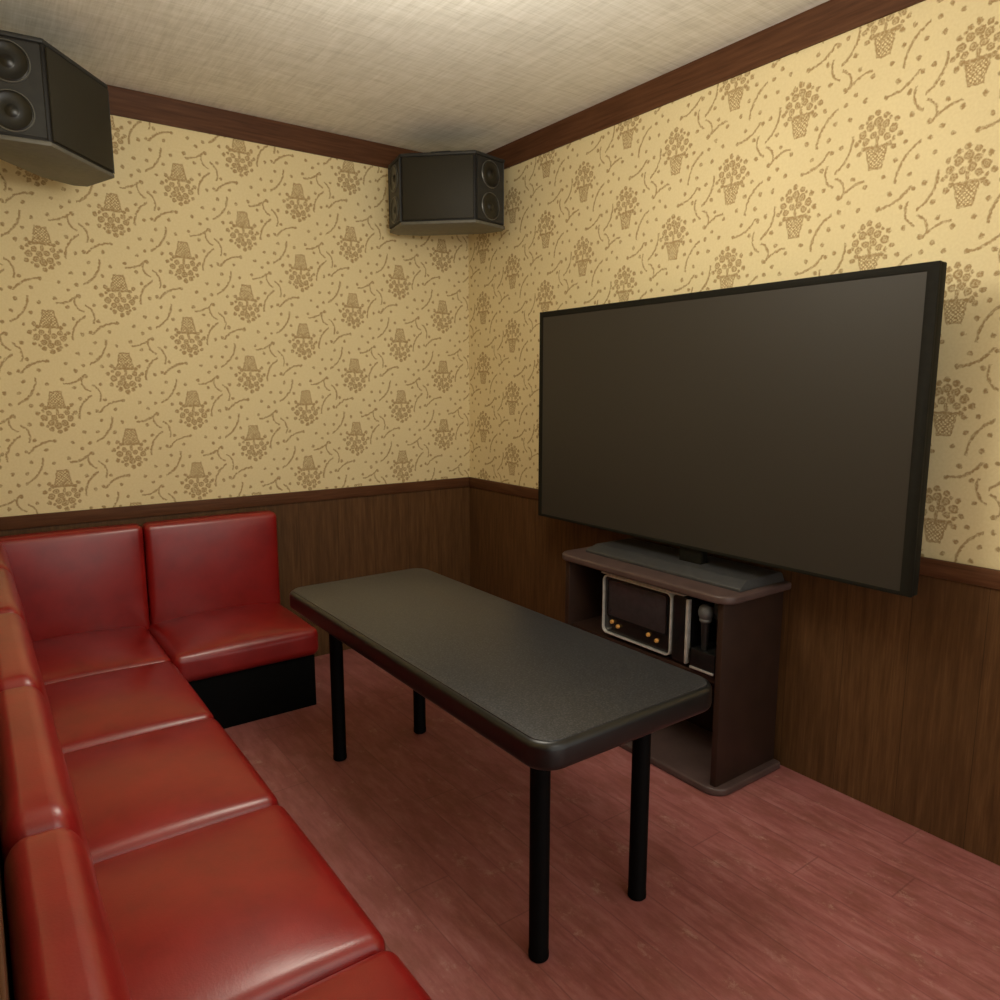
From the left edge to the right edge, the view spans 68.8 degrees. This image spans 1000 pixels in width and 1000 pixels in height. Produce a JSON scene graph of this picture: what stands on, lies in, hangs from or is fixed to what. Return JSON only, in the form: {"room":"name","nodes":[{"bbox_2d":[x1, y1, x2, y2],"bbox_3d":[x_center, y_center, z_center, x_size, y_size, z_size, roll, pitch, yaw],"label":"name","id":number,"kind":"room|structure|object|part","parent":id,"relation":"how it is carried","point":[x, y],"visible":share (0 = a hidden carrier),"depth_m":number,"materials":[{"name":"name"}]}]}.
{"room":"entertainment venue","nodes":[
{"label":"entertainment venue","id":0,"kind":"room"},
{"bbox_2d":[0,115,469,516],"bbox_3d":[-1.254,-0.493,3.827,2.760,2.810,0.100,-6,11,-36],"label":"wall","id":1,"kind":"structure","parent":0,"point":[214,316],"depth_m":3.60,"materials":[{"name":"paper"}]},
{"bbox_2d":[0,477,468,530],"bbox_3d":[-1.218,-0.001,3.853,2.560,0.058,0.022,-6,11,-36],"label":"trim","id":2,"kind":"structure","parent":1,"relation":"attached to","point":[149,510],"depth_m":3.68,"materials":[{"name":"brown wood"}]},
{"bbox_2d":[0,487,469,656],"bbox_3d":[-1.221,0.463,3.928,2.560,0.889,0.012,-6,11,-36],"label":"wainscoting","id":3,"kind":"structure","parent":1,"relation":"attached to","point":[323,541],"depth_m":4.20,"materials":[{"name":"brown wood"}]},
{"bbox_2d":[107,85,422,167],"bbox_3d":[-1.219,-1.817,3.575,2.560,0.117,0.018,-6,11,-36],"label":"trim","id":4,"kind":"structure","parent":1,"relation":"attached to","point":[123,102],"depth_m":3.55,"materials":[{"name":"brown wood"}]},
{"bbox_2d":[388,150,504,235],"bbox_3d":[-0.269,-1.641,4.000,0.631,0.370,0.608,1,9,9],"label":"wall speaker","id":5,"kind":"object","parent":1,"relation":"attached to","point":[436,192],"visible":1,"depth_m":3.72},
{"bbox_2d":[402,154,473,219],"bbox_3d":[-0.315,-1.585,3.709,0.368,0.304,0.010,1,9,9],"label":"grille","id":6,"kind":"object","parent":5,"relation":"attached to","point":[434,186],"depth_m":3.70,"materials":[{"name":"black fabric"}]},
{"bbox_2d":[0,0,828,152],"bbox_3d":[0.160,-1.636,1.688,2.760,0.100,4.900,-6,11,-36],"label":"ceiling","id":7,"kind":"structure","parent":0,"point":[484,76],"depth_m":2.87,"materials":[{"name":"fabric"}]},
{"bbox_2d":[224,649,999,999],"bbox_3d":[0.160,1.240,2.131,2.760,0.100,4.900,-6,11,-36],"label":"floor","id":8,"kind":"structure","parent":0,"point":[784,885],"depth_m":2.28,"materials":[{"name":"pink wood"}]},
{"bbox_2d":[0,510,431,999],"bbox_3d":[-0.593,0.768,2.013,1.282,0.870,3.857,-6,11,-36],"label":"sofa","id":9,"kind":"object","parent":8,"relation":"on","point":[145,856],"visible":1,"depth_m":1.89,"materials":[{"name":"red leather"}]},
{"bbox_3d":[-1.976,0.468,2.918,0.147,0.541,0.538,-6,11,-36],"label":"backrest corner","id":10,"kind":"part","parent":9,"relation":"part of","materials":[{"name":"red leather"}]},
{"bbox_3d":[-1.624,0.541,2.443,0.149,0.541,0.646,-6,11,-36],"label":"backrest","id":11,"kind":"part","parent":9,"relation":"part of","materials":[{"name":"red leather"}]},
{"bbox_3d":[-1.241,0.621,1.924,0.149,0.541,0.646,-6,11,-36],"label":"backrest","id":12,"kind":"part","parent":9,"relation":"part of","materials":[{"name":"red leather"}]},
{"bbox_3d":[-0.860,0.701,1.406,0.149,0.541,0.641,-6,11,-36],"label":"backrest","id":13,"kind":"part","parent":9,"relation":"part of","materials":[{"name":"red leather"}]},
{"bbox_3d":[-0.480,0.780,0.891,0.149,0.541,0.641,-6,11,-36],"label":"backrest","id":14,"kind":"part","parent":9,"relation":"part of","materials":[{"name":"red leather"}]},
{"bbox_3d":[-1.921,0.406,3.299,0.590,0.547,0.120,-6,11,-36],"label":"backrest corner","id":15,"kind":"part","parent":9,"relation":"part of","materials":[{"name":"red leather"}]},
{"bbox_3d":[-1.802,0.695,3.125,0.635,0.175,0.616,-6,11,-36],"label":"seat corner","id":16,"kind":"part","parent":9,"relation":"part of","materials":[{"name":"red leather"}]},
{"bbox_3d":[-1.431,0.773,2.621,0.635,0.175,0.654,-6,11,-36],"label":"seat","id":17,"kind":"part","parent":9,"relation":"part of","materials":[{"name":"red leather"}]},
{"bbox_3d":[-1.048,0.853,2.102,0.635,0.175,0.654,-6,11,-36],"label":"seat","id":18,"kind":"part","parent":9,"relation":"part of","materials":[{"name":"red leather"}]},
{"bbox_3d":[-1.424,0.351,3.656,0.630,0.547,0.120,-6,11,-36],"label":"backrest","id":19,"kind":"part","parent":9,"relation":"part of","materials":[{"name":"red leather"}]},
{"bbox_3d":[-1.286,0.638,3.495,0.653,0.175,0.618,-6,11,-36],"label":"seat","id":20,"kind":"part","parent":9,"relation":"part of","materials":[{"name":"red leather"}]},
{"bbox_3d":[-0.667,0.932,1.584,0.635,0.175,0.649,-6,11,-36],"label":"seat","id":21,"kind":"part","parent":9,"relation":"part of","materials":[{"name":"red leather"}]},
{"bbox_3d":[-0.287,1.012,1.069,0.635,0.175,0.649,-6,11,-36],"label":"seat","id":22,"kind":"part","parent":9,"relation":"part of","materials":[{"name":"red leather"}]},
{"bbox_2d":[289,568,711,963],"bbox_3d":[-0.128,0.774,2.516,0.637,0.704,1.632,-6,11,-36],"label":"coffee table","id":23,"kind":"object","parent":8,"relation":"on","point":[552,694],"visible":1,"depth_m":2.11,"materials":[{"name":"black laminate"}]},
{"bbox_3d":[-0.654,0.745,2.939,0.090,0.632,0.090,-6,11,-36],"label":"leg","id":24,"kind":"part","parent":23,"relation":"part of","materials":[{"name":"black metal"}]},
{"bbox_3d":[-0.353,0.709,3.174,0.090,0.632,0.090,-6,11,-36],"label":"leg","id":25,"kind":"part","parent":23,"relation":"part of","materials":[{"name":"black metal"}]},
{"bbox_3d":[0.103,0.905,1.900,0.090,0.632,0.090,-6,11,-36],"label":"leg","id":26,"kind":"part","parent":23,"relation":"part of","materials":[{"name":"black metal"}]},
{"bbox_3d":[0.408,0.870,2.132,0.090,0.632,0.090,-6,11,-36],"label":"leg","id":27,"kind":"part","parent":23,"relation":"part of","materials":[{"name":"black metal"}]},
{"bbox_2d":[562,547,790,795],"bbox_3d":[0.686,0.652,3.107,0.397,0.765,0.927,-6,11,-36],"label":"tv cabinet","id":28,"kind":"object","parent":8,"relation":"on","point":[720,750],"visible":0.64,"depth_m":2.81,"materials":[{"name":"brown wood"}]},
{"bbox_2d":[571,616,714,683],"bbox_3d":[0.697,0.606,3.103,0.339,0.022,0.808,-6,11,-36],"label":"shelf","id":29,"kind":"object","parent":28,"relation":"attached to","point":[591,624],"depth_m":3.10,"materials":[{"name":"brown wood"}]},
{"bbox_2d":[601,571,715,663],"bbox_3d":[0.697,0.460,3.050,0.312,0.282,0.473,-6,11,-36],"label":"machine","id":30,"kind":"object","parent":28,"relation":"on","point":[659,620],"visible":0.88,"depth_m":2.92,"materials":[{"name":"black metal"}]},
{"bbox_3d":[0.569,0.462,3.000,0.022,0.242,0.366,-6,11,-36],"label":"plate","id":31,"kind":"part","parent":30,"relation":"part of","materials":[{"name":"black plastic"}]},
{"bbox_3d":[0.564,0.463,2.997,0.035,0.256,0.378,-6,11,-36],"label":"frame","id":32,"kind":"part","parent":30,"relation":"part of","materials":[{"name":"silver metal"}]},
{"bbox_3d":[0.838,0.636,3.212,0.012,0.709,0.808,-6,11,-36],"label":"panel","id":33,"kind":"part","parent":28,"relation":"part of","materials":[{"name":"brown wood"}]},
{"bbox_2d":[689,641,716,677],"bbox_3d":[0.804,0.602,2.760,0.138,0.090,0.113,-6,11,-36],"label":"holder","id":34,"kind":"object","parent":28,"relation":"on","point":[703,662],"visible":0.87,"depth_m":2.72,"materials":[{"name":"black plastic"}]},
{"bbox_3d":[0.750,0.636,2.726,0.006,0.008,0.107,-6,11,-36],"label":"holder trim","id":35,"kind":"part","parent":34,"relation":"part of","materials":[{"name":"silver metal"}]},
{"bbox_2d":[698,603,713,649],"bbox_3d":[0.766,0.472,2.725,0.058,0.177,0.058,-6,11,-36],"label":"microphone","id":36,"kind":"object","parent":34,"relation":"in","point":[705,611],"depth_m":2.71,"materials":[{"name":"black metal"}]},
{"bbox_2d":[538,260,946,597],"bbox_3d":[0.765,-0.264,2.940,0.280,1.097,1.826,-6,11,-36],"label":"television","id":37,"kind":"object","parent":28,"relation":"on","point":[785,425],"visible":1,"depth_m":2.66,"materials":[{"name":"black plastic"}]},
{"bbox_3d":[0.751,-0.309,2.924,0.039,1.004,1.826,-6,11,-36],"label":"casing","id":38,"kind":"part","parent":37,"relation":"part of","materials":[{"name":"black plastic"}]},
{"bbox_2d":[468,0,999,569],"bbox_3d":[1.234,-0.317,2.684,0.100,2.810,4.700,-6,11,-36],"label":"wall","id":39,"kind":"structure","parent":0,"point":[875,144],"depth_m":2.65,"materials":[{"name":"paper"}]},
{"bbox_2d":[486,0,924,168],"bbox_3d":[1.187,-1.643,2.444,0.018,0.117,4.700,-6,11,-36],"label":"trim","id":40,"kind":"structure","parent":39,"relation":"attached to","point":[830,19],"depth_m":2.90,"materials":[{"name":"brown wood"}]},
{"bbox_2d":[469,487,999,865],"bbox_3d":[1.193,0.638,2.792,0.012,0.889,4.688,-6,11,-36],"label":"wainscoting","id":41,"kind":"structure","parent":39,"relation":"attached to","point":[888,702],"depth_m":2.60,"materials":[{"name":"brown wood"}]},
{"bbox_2d":[469,477,999,589],"bbox_3d":[1.185,0.173,2.723,0.022,0.058,4.700,-6,11,-36],"label":"trim","id":42,"kind":"structure","parent":39,"relation":"attached to","point":[948,570],"depth_m":2.37,"materials":[{"name":"brown wood"}]},
{"bbox_3d":[-0.916,-0.079,1.136,0.100,2.810,4.700,-6,11,-36],"label":"wall","id":43,"kind":"structure","parent":0,"visible":0},
{"bbox_2d":[0,893,8,999],"bbox_3d":[-0.873,0.401,1.241,0.005,0.058,4.700,-6,11,-36],"label":"trim","id":44,"kind":"structure","parent":43,"relation":"attached to","point":[3,973],"depth_m":0.72,"materials":[{"name":"brown wood"}]},
{"bbox_2d":[0,841,13,999],"bbox_3d":[-0.870,0.867,1.307,0.004,0.889,4.688,-6,11,-36],"label":"trim","id":45,"kind":"structure","parent":43,"relation":"attached to","point":[2,888],"depth_m":1.03,"materials":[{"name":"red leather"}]},
{"bbox_2d":[0,30,114,186],"bbox_3d":[-1.838,-1.443,2.715,0.588,0.370,0.631,0,9,2],"label":"wall speaker","id":46,"kind":"object","parent":43,"relation":"attached to","point":[55,120],"visible":1,"depth_m":2.58},
{"bbox_2d":[45,47,113,170],"bbox_3d":[-1.549,-1.430,2.705,0.010,0.304,0.368,0,9,2],"label":"grille","id":47,"kind":"object","parent":46,"relation":"attached to","point":[77,106],"depth_m":2.67,"materials":[{"name":"black fabric"}]}
]}

